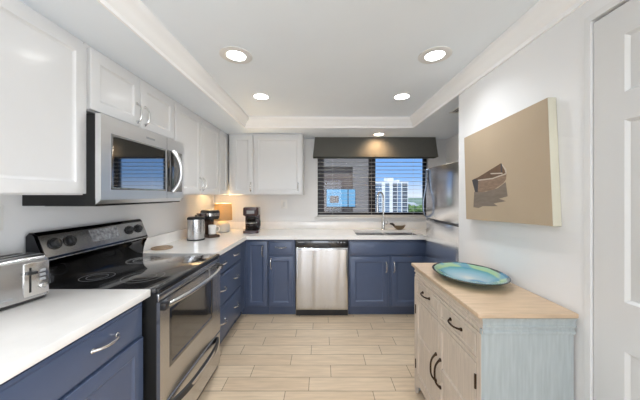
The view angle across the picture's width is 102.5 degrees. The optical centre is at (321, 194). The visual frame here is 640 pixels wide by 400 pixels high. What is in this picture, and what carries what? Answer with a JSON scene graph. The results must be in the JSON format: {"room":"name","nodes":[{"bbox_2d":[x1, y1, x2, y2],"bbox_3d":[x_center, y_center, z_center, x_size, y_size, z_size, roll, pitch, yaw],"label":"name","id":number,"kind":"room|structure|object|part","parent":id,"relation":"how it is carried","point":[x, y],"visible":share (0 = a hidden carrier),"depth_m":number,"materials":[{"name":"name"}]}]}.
{"room":"kitchen","nodes":[
{"label":"kitchen","id":0,"kind":"room"},
{"bbox_2d":[0,195,212,255],"bbox_3d":[-1.555,0.190,0.025,0.150,2.360,7.250,0,0,0],"label":"wall","id":1,"kind":"structure","parent":0,"point":[19,221],"depth_m":1.60,"materials":[{"name":"paint"}]},
{"bbox_2d":[0,0,85,194],"bbox_3d":[-1.320,-0.380,0.811,0.320,0.760,0.920,0,0,0],"label":"upper cabinet","id":2,"kind":"object","parent":1,"relation":"attached to","point":[43,64],"visible":1,"depth_m":1.06,"materials":[{"name":"white paint"}]},
{"bbox_2d":[83,42,173,139],"bbox_3d":[-1.301,-0.593,1.652,0.358,0.335,0.750,0,0,0],"label":"upper cabinet","id":3,"kind":"object","parent":1,"relation":"attached to","point":[112,90],"visible":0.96,"depth_m":1.52,"materials":[{"name":"white paint"}]},
{"bbox_2d":[22,113,183,205],"bbox_3d":[-1.254,-0.173,1.645,0.452,0.462,0.756,0,0,0],"label":"microwave","id":4,"kind":"object","parent":3,"relation":"attached to","point":[127,164],"visible":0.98,"depth_m":1.42,"materials":[{"name":"metal"}]},
{"bbox_3d":[-1.104,-0.190,1.645,0.028,0.428,0.756,0,0,0],"label":"frame","id":5,"kind":"part","parent":4,"relation":"part of","materials":[{"name":"metal"}]},
{"bbox_3d":[-1.091,-0.171,1.905,0.005,0.294,0.190,0,0,0],"label":"control panel","id":6,"kind":"part","parent":4,"relation":"part of","materials":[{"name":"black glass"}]},
{"bbox_3d":[-1.061,-0.171,1.885,0.084,0.318,0.031,0,0,-44],"label":"door handle","id":7,"kind":"part","parent":4,"relation":"part of","materials":[{"name":"metal"}]},
{"bbox_3d":[-1.170,-0.585,1.467,0.020,0.307,0.354,0,0,0],"label":"cabinet door","id":8,"kind":"part","parent":3,"relation":"part of","materials":[{"name":"white paint"}]},
{"bbox_3d":[-1.141,-0.515,1.612,0.038,0.134,0.019,0,0,0],"label":"handle","id":9,"kind":"part","parent":3,"relation":"part of","materials":[{"name":"silver metal"}]},
{"bbox_3d":[-1.141,-0.515,1.682,0.038,0.134,0.019,0,0,0],"label":"handle","id":10,"kind":"part","parent":3,"relation":"part of","materials":[{"name":"silver metal"}]},
{"bbox_3d":[-1.170,-0.585,1.836,0.020,0.307,0.372,0,0,0],"label":"cabinet door","id":11,"kind":"part","parent":3,"relation":"part of","materials":[{"name":"white paint"}]},
{"bbox_2d":[143,228,186,250],"bbox_3d":[-1.470,0.410,2.755,0.020,0.100,1.448,0,0,0],"label":"backsplash","id":12,"kind":"structure","parent":1,"relation":"attached to","point":[162,239],"depth_m":2.39,"materials":[{"name":"stone"}]},
{"bbox_2d":[172,99,218,194],"bbox_3d":[-1.301,-0.380,2.474,0.358,0.760,0.881,0,0,0],"label":"upper cabinet","id":13,"kind":"object","parent":1,"relation":"attached to","point":[199,137],"visible":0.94,"depth_m":2.41,"materials":[{"name":"white paint"}]},
{"bbox_3d":[-1.170,-0.372,2.254,0.020,0.732,0.432,0,0,0],"label":"cabinet door","id":14,"kind":"part","parent":13,"relation":"part of","materials":[{"name":"white paint"}]},
{"bbox_3d":[-1.170,-0.372,2.692,0.020,0.732,0.432,0,0,0],"label":"cabinet door","id":15,"kind":"part","parent":13,"relation":"part of","materials":[{"name":"white paint"}]},
{"bbox_2d":[218,128,228,194],"bbox_3d":[-1.320,-0.380,3.208,0.320,0.760,0.577,0,0,0],"label":"upper cabinet","id":16,"kind":"object","parent":1,"relation":"attached to","point":[223,137],"visible":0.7,"depth_m":3.05,"materials":[{"name":"white paint"}]},
{"bbox_2d":[20,0,538,138],"bbox_3d":[0.860,-0.875,0.000,4.680,0.230,7.000,0,0,0],"label":"ceiling","id":17,"kind":"structure","parent":0,"point":[312,58],"depth_m":1.50,"materials":[{"name":"paint"}]},
{"bbox_2d":[219,46,252,63],"bbox_3d":[-0.534,-0.867,1.600,0.196,0.007,0.196,0,0,0],"label":"recessed light","id":18,"kind":"object","parent":17,"relation":"in","point":[233,54],"visible":1,"depth_m":1.59,"materials":[{"name":"paint"}]},
{"bbox_2d":[227,51,244,59],"bbox_3d":[-0.534,-0.868,1.600,0.110,0.004,0.110,0,0,-17],"label":"diffuser","id":19,"kind":"object","parent":18,"relation":"attached to","point":[231,55],"depth_m":1.60,"materials":[{"name":"white plastic"}]},
{"bbox_2d":[253,93,268,99],"bbox_3d":[-0.536,-0.867,2.262,0.144,0.007,0.144,0,0,0],"label":"recessed light","id":20,"kind":"object","parent":17,"relation":"in","point":[261,96],"visible":1,"depth_m":2.26,"materials":[{"name":"paint"}]},
{"bbox_2d":[254,94,267,98],"bbox_3d":[-0.536,-0.868,2.262,0.123,0.004,0.123,0,0,28],"label":"diffuser","id":21,"kind":"object","parent":20,"relation":"attached to","point":[258,96],"depth_m":2.26,"materials":[{"name":"white plastic"}]},
{"bbox_2d":[96,0,588,127],"bbox_3d":[0.080,-0.814,0.660,1.920,0.110,4.520,0,0,0],"label":"trim","id":22,"kind":"structure","parent":17,"relation":"attached to","point":[133,14],"depth_m":1.54,"materials":[{"name":"paint"}]},
{"bbox_2d":[394,93,410,99],"bbox_3d":[0.704,-0.867,2.262,0.144,0.007,0.144,0,0,0],"label":"recessed light","id":23,"kind":"object","parent":17,"relation":"in","point":[400,96],"visible":1,"depth_m":2.26,"materials":[{"name":"paint"}]},
{"bbox_2d":[395,94,408,98],"bbox_3d":[0.704,-0.868,2.262,0.123,0.004,0.123,0,0,28],"label":"diffuser","id":24,"kind":"object","parent":23,"relation":"attached to","point":[398,96],"depth_m":2.26,"materials":[{"name":"white plastic"}]},
{"bbox_2d":[418,46,451,63],"bbox_3d":[0.702,-0.867,1.600,0.196,0.007,0.196,0,0,0],"label":"recessed light","id":25,"kind":"object","parent":17,"relation":"in","point":[437,54],"visible":1,"depth_m":1.59,"materials":[{"name":"paint"}]},
{"bbox_2d":[425,51,444,59],"bbox_3d":[0.702,-0.868,1.600,0.110,0.004,0.110,0,0,-17],"label":"diffuser","id":26,"kind":"object","parent":25,"relation":"attached to","point":[429,55],"depth_m":1.60,"materials":[{"name":"white plastic"}]},
{"bbox_2d":[449,106,458,112],"bbox_3d":[1.255,-0.757,2.285,0.170,0.006,0.170,0,0,0],"label":"ceiling vent","id":27,"kind":"object","parent":17,"relation":"in","point":[456,110],"visible":0.31,"depth_m":2.31,"materials":[{"name":"paint"}]},
{"bbox_2d":[198,314,425,399],"bbox_3d":[0.850,1.430,0.050,5.100,0.120,7.300,0,0,0],"label":"floor","id":28,"kind":"structure","parent":0,"point":[263,356],"depth_m":2.14,"materials":[{"name":"beige tile"}]},
{"bbox_2d":[0,301,142,399],"bbox_3d":[-1.139,0.934,0.804,0.634,0.872,0.908,0,0,0],"label":"base cabinet","id":29,"kind":"object","parent":28,"relation":"on","point":[105,363],"visible":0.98,"depth_m":0.97,"materials":[{"name":"blue paint"}]},
{"bbox_2d":[0,289,150,384],"bbox_3d":[-1.159,0.478,0.804,0.642,0.036,0.909,0,0,0],"label":"countertop","id":30,"kind":"structure","parent":29,"relation":"on","point":[31,332],"depth_m":0.95,"materials":[{"name":"stone"}]},
{"bbox_2d":[0,252,48,310],"bbox_3d":[-1.333,0.360,1.012,0.189,0.200,0.350,0,0,11],"label":"toaster","id":31,"kind":"object","parent":30,"relation":"on","point":[24,276],"visible":1,"depth_m":1.07,"materials":[{"name":"silver metal"}]},
{"bbox_3d":[-1.231,0.331,1.091,0.019,0.014,0.033,0,0,11],"label":"lever","id":32,"kind":"part","parent":31,"relation":"part of","materials":[{"name":"black plastic"}]},
{"bbox_3d":[-1.240,0.361,1.116,0.008,0.142,0.086,0,0,11],"label":"control panel","id":33,"kind":"part","parent":31,"relation":"part of","materials":[{"name":"silver metal"}]},
{"bbox_3d":[-0.870,0.964,1.023,0.020,0.563,0.434,0,0,0],"label":"cabinet door","id":34,"kind":"part","parent":29,"relation":"part of","materials":[{"name":"blue paint"}]},
{"bbox_3d":[-0.842,0.584,1.018,0.038,0.019,0.134,0,0,0],"label":"handle","id":35,"kind":"part","parent":29,"relation":"part of","materials":[{"name":"silver metal"}]},
{"bbox_2d":[26,219,222,399],"bbox_3d":[-1.100,0.779,1.645,0.736,1.182,0.762,0,0,0],"label":"range","id":36,"kind":"object","parent":28,"relation":"on","point":[181,314],"visible":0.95,"depth_m":1.50,"materials":[{"name":"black metal"}]},
{"bbox_3d":[-1.382,0.252,1.339,0.042,0.060,0.062,0,0,0],"label":"knob","id":37,"kind":"part","parent":36,"relation":"part of","materials":[{"name":"black plastic"}]},
{"bbox_3d":[-1.382,0.252,1.419,0.042,0.060,0.062,0,0,0],"label":"knob","id":38,"kind":"part","parent":36,"relation":"part of","materials":[{"name":"black plastic"}]},
{"bbox_3d":[-1.382,0.252,1.854,0.042,0.060,0.062,0,0,0],"label":"knob","id":39,"kind":"part","parent":36,"relation":"part of","materials":[{"name":"black plastic"}]},
{"bbox_2d":[49,254,219,293],"bbox_3d":[-1.117,0.476,1.645,0.626,0.028,0.762,0,0,0],"label":"cooktop","id":40,"kind":"object","parent":36,"relation":"in","point":[159,273],"depth_m":1.51,"materials":[{"name":"black glass"}]},
{"bbox_3d":[-1.382,0.252,1.944,0.042,0.060,0.062,0,0,0],"label":"knob","id":41,"kind":"part","parent":36,"relation":"part of","materials":[{"name":"black plastic"}]},
{"bbox_3d":[-0.809,0.793,1.645,0.018,0.523,0.750,0,0,0],"label":"oven door","id":42,"kind":"part","parent":36,"relation":"part of","materials":[{"name":"silver metal"}]},
{"bbox_3d":[-0.809,1.190,1.645,0.018,0.250,0.750,0,0,0],"label":"storage drawer","id":43,"kind":"part","parent":36,"relation":"part of","materials":[{"name":"silver metal"}]},
{"bbox_3d":[-0.772,1.099,1.645,0.056,0.042,0.620,0,0,0],"label":"drawer handle","id":44,"kind":"part","parent":36,"relation":"part of","materials":[{"name":"silver metal"}]},
{"bbox_3d":[-0.767,0.556,1.645,0.071,0.031,0.712,0,0,0],"label":"oven handle","id":45,"kind":"part","parent":36,"relation":"part of","materials":[{"name":"silver metal"}]},
{"bbox_2d":[219,244,240,343],"bbox_3d":[-1.139,0.934,2.392,0.634,0.872,0.720,0,0,0],"label":"base cabinet","id":46,"kind":"object","parent":28,"relation":"on","point":[230,275],"visible":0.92,"depth_m":2.42,"materials":[{"name":"blue paint"}]},
{"bbox_3d":[-0.870,1.107,2.393,0.020,0.275,0.678,0,0,0],"label":"drawer","id":47,"kind":"part","parent":46,"relation":"part of","materials":[{"name":"blue paint"}]},
{"bbox_3d":[-0.870,0.599,2.393,0.020,0.162,0.678,0,0,0],"label":"drawer","id":48,"kind":"part","parent":46,"relation":"part of","materials":[{"name":"blue paint"}]},
{"bbox_3d":[-0.870,0.825,2.393,0.020,0.270,0.678,0,0,0],"label":"drawer","id":49,"kind":"part","parent":46,"relation":"part of","materials":[{"name":"blue paint"}]},
{"bbox_2d":[235,240,268,322],"bbox_3d":[-1.031,0.934,3.115,0.848,0.872,0.722,0,0,0],"label":"base cabinet","id":50,"kind":"object","parent":28,"relation":"on","point":[254,253],"visible":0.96,"depth_m":2.89,"materials":[{"name":"blue paint"}]},
{"bbox_3d":[-0.731,0.884,2.890,0.232,0.732,0.020,0,0,0],"label":"cabinet door","id":51,"kind":"part","parent":50,"relation":"part of","materials":[{"name":"blue paint"}]},
{"bbox_2d":[268,240,295,313],"bbox_3d":[-0.454,0.934,3.159,0.302,0.872,0.634,0,0,0],"label":"base cabinet","id":52,"kind":"object","parent":28,"relation":"on","point":[281,253],"visible":0.95,"depth_m":2.89,"materials":[{"name":"blue paint"}]},
{"bbox_3d":[-0.462,0.597,2.890,0.270,0.150,0.020,0,0,0],"label":"drawer","id":53,"kind":"part","parent":52,"relation":"part of","materials":[{"name":"blue paint"}]},
{"bbox_3d":[-0.462,0.970,2.890,0.270,0.560,0.020,0,0,0],"label":"cabinet door","id":54,"kind":"part","parent":52,"relation":"part of","materials":[{"name":"blue paint"}]},
{"bbox_2d":[296,240,347,314],"bbox_3d":[-0.001,0.936,3.170,0.592,0.868,0.620,0,0,0],"label":"dishwasher","id":55,"kind":"object","parent":28,"relation":"on","point":[321,265],"visible":0.97,"depth_m":2.87,"materials":[{"name":"silver metal"}]},
{"bbox_3d":[-0.001,0.546,2.894,0.590,0.076,0.032,0,0,0],"label":"control panel","id":56,"kind":"part","parent":55,"relation":"part of","materials":[{"name":"black plastic"}]},
{"bbox_2d":[348,240,425,313],"bbox_3d":[0.996,0.934,3.159,1.387,0.872,0.634,0,0,0],"label":"base cabinet","id":57,"kind":"object","parent":28,"relation":"on","point":[381,274],"visible":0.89,"depth_m":2.89,"materials":[{"name":"blue paint"}]},
{"bbox_2d":[143,229,425,254],"bbox_3d":[0.104,0.478,2.765,3.168,0.036,1.469,0,0,0],"label":"countertop","id":58,"kind":"structure","parent":57,"relation":"on","point":[226,241],"depth_m":2.86,"materials":[{"name":"stone"}]},
{"bbox_2d":[151,245,172,249],"bbox_3d":[-1.375,0.453,2.210,0.164,0.014,0.164,0,0,0],"label":"trivet","id":59,"kind":"object","parent":58,"relation":"on","point":[163,247],"visible":1,"depth_m":2.19,"materials":[{"name":"brown wood"}]},
{"bbox_2d":[187,215,204,240],"bbox_3d":[-1.292,0.331,2.640,0.168,0.258,0.168,0,0,0],"label":"canister","id":60,"kind":"object","parent":58,"relation":"on","point":[195,224],"visible":1,"depth_m":2.57,"materials":[{"name":"silver metal"}]},
{"bbox_3d":[-1.292,0.234,2.640,0.168,0.028,0.168,0,0,0],"label":"lid","id":61,"kind":"part","parent":60,"relation":"part of","materials":[{"name":"black plastic"}]},
{"bbox_2d":[197,209,219,237],"bbox_3d":[-1.252,0.311,2.829,0.210,0.297,0.180,0,0,38],"label":"coffee machine","id":62,"kind":"object","parent":58,"relation":"on","point":[210,215],"visible":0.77,"depth_m":2.79,"materials":[{"name":"metal"}]},
{"bbox_3d":[-1.321,0.315,2.807,0.110,0.230,0.060,0,0,38],"label":"water tank","id":63,"kind":"part","parent":62,"relation":"part of","materials":[{"name":"silver metal"}]},
{"bbox_2d":[208,224,219,234],"bbox_3d":[-1.195,0.378,2.824,0.084,0.102,0.107,0,0,38],"label":"mug","id":64,"kind":"object","parent":62,"relation":"on","point":[211,228],"visible":1,"depth_m":2.79,"materials":[{"name":"white ceramic"}]},
{"bbox_2d":[214,203,231,232],"bbox_3d":[-1.232,0.282,3.205,0.216,0.355,0.216,0,0,0],"label":"table lamp","id":65,"kind":"object","parent":58,"relation":"on","point":[225,209],"visible":0.91,"depth_m":3.13,"materials":[{"name":"grey ceramic"}]},
{"bbox_3d":[-1.232,0.208,3.205,0.216,0.207,0.216,0,0,0],"label":"lamp shade","id":66,"kind":"part","parent":65,"relation":"part of","materials":[{"name":"fabric"}]},
{"bbox_2d":[243,207,260,233],"bbox_3d":[-0.854,0.304,3.169,0.206,0.312,0.214,0,0,-6],"label":"drip coffee maker","id":67,"kind":"object","parent":58,"relation":"on","point":[252,214],"visible":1,"depth_m":3.08,"materials":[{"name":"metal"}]},
{"bbox_2d":[376,192,387,229],"bbox_3d":[0.767,0.207,3.356,0.225,0.505,0.076,0,0,-39],"label":"faucet","id":68,"kind":"object","parent":58,"relation":"on","point":[377,205],"visible":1,"depth_m":3.39,"materials":[{"name":"silver metal"}]},
{"bbox_3d":[0.759,0.142,3.342,0.021,0.376,0.184,0,0,40],"label":"spout","id":69,"kind":"part","parent":68,"relation":"part of","materials":[{"name":"silver metal"}]},
{"bbox_2d":[355,233,416,234],"bbox_3d":[0.790,0.594,3.158,0.776,0.205,0.401,0,0,0],"label":"sink","id":70,"kind":"object","parent":58,"relation":"in","point":[355,233],"visible":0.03,"depth_m":3.35,"materials":[{"name":"silver metal"}]},
{"bbox_3d":[0.592,0.594,3.158,0.380,0.205,0.401,0,0,0],"label":"bowl","id":71,"kind":"part","parent":70,"relation":"part of","materials":[{"name":"silver metal"}]},
{"bbox_3d":[0.988,0.594,3.158,0.380,0.205,0.401,0,0,0],"label":"bowl","id":72,"kind":"part","parent":70,"relation":"part of","materials":[{"name":"silver metal"}]},
{"bbox_2d":[390,223,405,229],"bbox_3d":[1.002,0.413,3.405,0.216,0.093,0.072,0,0,0],"label":"dish","id":73,"kind":"object","parent":58,"relation":"on","point":[392,224],"visible":1,"depth_m":3.38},
{"bbox_2d":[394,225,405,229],"bbox_3d":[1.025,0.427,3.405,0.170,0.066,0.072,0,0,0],"label":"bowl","id":74,"kind":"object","parent":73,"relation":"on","point":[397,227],"depth_m":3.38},
{"bbox_3d":[0.533,0.971,2.890,0.430,0.558,0.020,0,0,0],"label":"cabinet door","id":75,"kind":"part","parent":57,"relation":"part of","materials":[{"name":"blue paint"}]},
{"bbox_3d":[0.993,0.971,2.890,0.430,0.558,0.020,0,0,0],"label":"cabinet door","id":76,"kind":"part","parent":57,"relation":"part of","materials":[{"name":"blue paint"}]},
{"bbox_2d":[422,161,458,262],"bbox_3d":[1.349,0.539,2.319,0.651,1.622,0.672,0,0,0],"label":"refrigerator","id":77,"kind":"object","parent":28,"relation":"on","point":[441,189],"visible":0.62,"depth_m":2.29,"materials":[{"name":"metal"}]},
{"bbox_3d":[1.054,-0.020,2.625,0.060,0.505,0.018,0,0,0],"label":"door handle","id":78,"kind":"part","parent":77,"relation":"part of","materials":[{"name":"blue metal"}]},
{"bbox_3d":[1.103,-0.017,2.319,0.055,0.507,0.672,0,0,0],"label":"door","id":79,"kind":"part","parent":77,"relation":"part of","materials":[{"name":"metal"}]},
{"bbox_3d":[1.103,0.755,2.319,0.055,1.030,0.672,0,0,0],"label":"door","id":80,"kind":"part","parent":77,"relation":"part of","materials":[{"name":"metal"}]},
{"bbox_2d":[411,263,578,399],"bbox_3d":[0.821,0.924,1.425,0.426,0.892,0.785,0,0,0],"label":"sideboard cabinet","id":81,"kind":"object","parent":28,"relation":"on","point":[508,341],"visible":0.99,"depth_m":1.08,"materials":[{"name":"grey wood"}]},
{"bbox_3d":[0.658,0.635,1.605,0.022,0.094,0.329,0,0,0],"label":"drawer","id":82,"kind":"part","parent":81,"relation":"part of","materials":[{"name":"grey wood"}]},
{"bbox_3d":[0.658,0.974,1.600,0.022,0.532,0.340,0,0,0],"label":"cabinet door","id":83,"kind":"part","parent":81,"relation":"part of","materials":[{"name":"grey wood"}]},
{"bbox_3d":[0.628,0.975,1.454,0.039,0.169,0.019,0,0,0],"label":"door pull","id":84,"kind":"part","parent":81,"relation":"part of","materials":[{"name":"brown metal"}]},
{"bbox_3d":[0.628,0.975,1.402,0.039,0.169,0.019,0,0,0],"label":"door pull","id":85,"kind":"part","parent":81,"relation":"part of","materials":[{"name":"brown metal"}]},
{"bbox_3d":[0.659,0.970,1.427,0.020,0.800,0.757,0,0,0],"label":"frame","id":86,"kind":"part","parent":81,"relation":"part of","materials":[{"name":"grey wood"}]},
{"bbox_3d":[0.659,0.534,1.426,0.031,0.072,0.784,0,0,0],"label":"cornice","id":87,"kind":"part","parent":81,"relation":"part of","materials":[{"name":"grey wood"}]},
{"bbox_3d":[0.635,0.628,1.250,0.032,0.017,0.117,0,0,0],"label":"drawer pull","id":88,"kind":"part","parent":81,"relation":"part of","materials":[{"name":"brown metal"}]},
{"bbox_3d":[0.658,0.974,1.256,0.022,0.532,0.341,0,0,0],"label":"cabinet door","id":89,"kind":"part","parent":81,"relation":"part of","materials":[{"name":"grey wood"}]},
{"bbox_3d":[0.658,0.635,1.250,0.022,0.094,0.329,0,0,0],"label":"drawer","id":90,"kind":"part","parent":81,"relation":"part of","materials":[{"name":"grey wood"}]},
{"bbox_2d":[432,262,510,285],"bbox_3d":[0.832,0.457,1.462,0.368,0.043,0.438,0,0,0],"label":"platter","id":91,"kind":"object","parent":81,"relation":"on","point":[465,273],"visible":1,"depth_m":1.50,"materials":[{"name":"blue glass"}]},
{"bbox_3d":[0.839,0.959,1.055,0.378,0.822,0.013,0,0,0],"label":"panel","id":92,"kind":"part","parent":81,"relation":"part of","materials":[{"name":"grey wood"}]},
{"bbox_3d":[0.837,0.534,1.050,0.386,0.072,0.031,0,0,0],"label":"cornice","id":93,"kind":"part","parent":81,"relation":"part of","materials":[{"name":"beige wood"}]},
{"bbox_2d":[213,139,445,220],"bbox_3d":[0.180,0.190,3.575,3.320,2.360,0.150,0,0,0],"label":"wall","id":94,"kind":"structure","parent":0,"point":[304,207],"depth_m":3.50,"materials":[{"name":"paint"}]},
{"bbox_2d":[229,134,303,194],"bbox_3d":[-0.699,-0.380,3.321,0.918,0.760,0.358,0,0,0],"label":"upper cabinet","id":95,"kind":"object","parent":94,"relation":"attached to","point":[259,164],"visible":1,"depth_m":3.19,"materials":[{"name":"white paint"}]},
{"bbox_3d":[-0.990,-0.372,3.190,0.264,0.732,0.020,0,0,0],"label":"cabinet door","id":96,"kind":"part","parent":95,"relation":"part of","materials":[{"name":"white paint"}]},
{"bbox_3d":[-0.546,-0.372,3.190,0.600,0.732,0.020,0,0,0],"label":"cabinet door","id":97,"kind":"part","parent":95,"relation":"part of","materials":[{"name":"white paint"}]},
{"bbox_2d":[281,200,286,208],"bbox_3d":[-0.515,0.125,3.495,0.080,0.120,0.010,0,0,0],"label":"wall outlet","id":98,"kind":"object","parent":94,"relation":"attached to","point":[283,202],"visible":1,"depth_m":3.49,"materials":[{"name":"white plastic"}]},
{"bbox_2d":[214,221,425,228],"bbox_3d":[0.104,0.410,3.490,3.168,0.100,0.020,0,0,0],"label":"backsplash","id":99,"kind":"structure","parent":94,"relation":"attached to","point":[233,224],"depth_m":3.48,"materials":[{"name":"stone"}]},
{"bbox_2d":[315,159,426,218],"bbox_3d":[0.695,-0.143,3.545,1.590,0.934,0.160,0,0,0],"label":"window","id":100,"kind":"structure","parent":94,"relation":"in","point":[320,165],"depth_m":3.56,"materials":[{"name":"brown metal"}]},
{"bbox_3d":[0.695,0.309,3.513,1.590,0.030,0.095,0,0,0],"label":"sill","id":101,"kind":"part","parent":100,"relation":"part of","materials":[{"name":"paint"}]},
{"bbox_2d":[318,158,426,215],"bbox_3d":[0.695,-0.158,3.536,1.498,0.896,0.056,0,0,0],"label":"window blind","id":102,"kind":"object","parent":100,"relation":"attached to","point":[371,162],"visible":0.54,"depth_m":3.52,"materials":[{"name":"black plastic"}]},
{"bbox_3d":[0.695,0.282,3.536,1.498,0.016,0.048,0,0,0],"label":"rail","id":103,"kind":"part","parent":102,"relation":"part of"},
{"bbox_3d":[0.675,-0.143,3.510,0.002,0.845,0.002,0,0,0],"label":"ladder cord","id":104,"kind":"part","parent":102,"relation":"part of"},
{"bbox_2d":[313,137,437,157],"bbox_3d":[0.700,-0.629,3.431,1.640,0.262,0.148,0,0,0],"label":"window valance","id":105,"kind":"object","parent":94,"relation":"attached to","point":[324,147],"visible":1,"depth_m":3.37,"materials":[{"name":"fabric"}]},
{"bbox_3d":[0.292,-0.629,3.431,0.824,0.262,0.148,0,0,0],"label":"fabric panel","id":106,"kind":"part","parent":105,"relation":"part of","materials":[{"name":"grey fabric"}]},
{"bbox_3d":[1.108,-0.629,3.431,0.824,0.262,0.148,0,0,0],"label":"fabric panel","id":107,"kind":"part","parent":105,"relation":"part of","materials":[{"name":"grey fabric"}]},
{"bbox_2d":[446,134,458,163],"bbox_3d":[1.765,0.190,2.728,0.150,2.360,1.545,0,0,0],"label":"wall","id":108,"kind":"structure","parent":0,"point":[452,143],"depth_m":3.33,"materials":[{"name":"paint"}]},
{"bbox_2d":[459,0,629,399],"bbox_3d":[1.440,0.190,1.028,0.800,2.360,1.855,0,0,0],"label":"wall","id":109,"kind":"structure","parent":0,"point":[547,262],"depth_m":1.18,"materials":[{"name":"paint"}]},
{"bbox_2d":[464,97,561,225],"bbox_3d":[1.018,-0.133,1.460,0.039,0.601,0.698,0,0,0],"label":"picture","id":110,"kind":"object","parent":109,"relation":"attached to","point":[512,175],"visible":1,"depth_m":1.31,"materials":[{"name":"beige fabric"}]},
{"bbox_2d":[584,0,639,399],"bbox_3d":[1.095,0.338,0.611,0.120,2.064,0.810,0,0,0],"label":"door","id":111,"kind":"structure","parent":109,"relation":"in","point":[616,34],"depth_m":0.92,"materials":[{"name":"paint"}]},
{"label":"outside","id":112,"kind":"structure","parent":0,"visible":0},
{"bbox_2d":[408,198,421,204],"bbox_3d":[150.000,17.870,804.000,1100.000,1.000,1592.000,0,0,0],"label":"ground","id":113,"kind":"structure","parent":112,"point":[418,201],"depth_m":811.74,"materials":[{"name":"green plant"}]},
{"bbox_2d":[324,159,367,211],"bbox_3d":[-2.075,4.870,17.345,9.850,25.000,5.310,0,0,0],"label":"building","id":114,"kind":"structure","parent":113,"relation":"on","point":[334,196],"depth_m":14.75,"materials":[{"name":"grey brick"}]},
{"bbox_3d":[0.700,0.250,14.697,0.500,0.400,0.015,0,0,0],"label":"panel","id":115,"kind":"part","parent":114,"relation":"part of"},
{"bbox_3d":[0.865,0.160,14.710,1.190,1.000,0.020,0,0,0],"label":"pane","id":116,"kind":"part","parent":114,"relation":"part of","materials":[{"name":"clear glass"}]},
{"bbox_3d":[1.710,0.160,14.710,0.380,1.000,0.020,0,0,0],"label":"pane","id":117,"kind":"part","parent":114,"relation":"part of","materials":[{"name":"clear glass"}]},
{"bbox_2d":[375,178,407,211],"bbox_3d":[54.000,1.885,206.650,26.000,30.970,14.700,0,0,0],"label":"building","id":118,"kind":"structure","parent":113,"relation":"on","point":[394,196],"depth_m":199.61,"materials":[{"name":"white concrete"}]},
{"bbox_2d":[408,204,414,211],"bbox_3d":[70.806,12.471,205.493,6.772,9.815,6.383,0,0,0],"label":"tree","id":119,"kind":"object","parent":113,"relation":"on","point":[409,205],"visible":0.62,"depth_m":203.37,"materials":[{"name":"green plant"}]}
]}

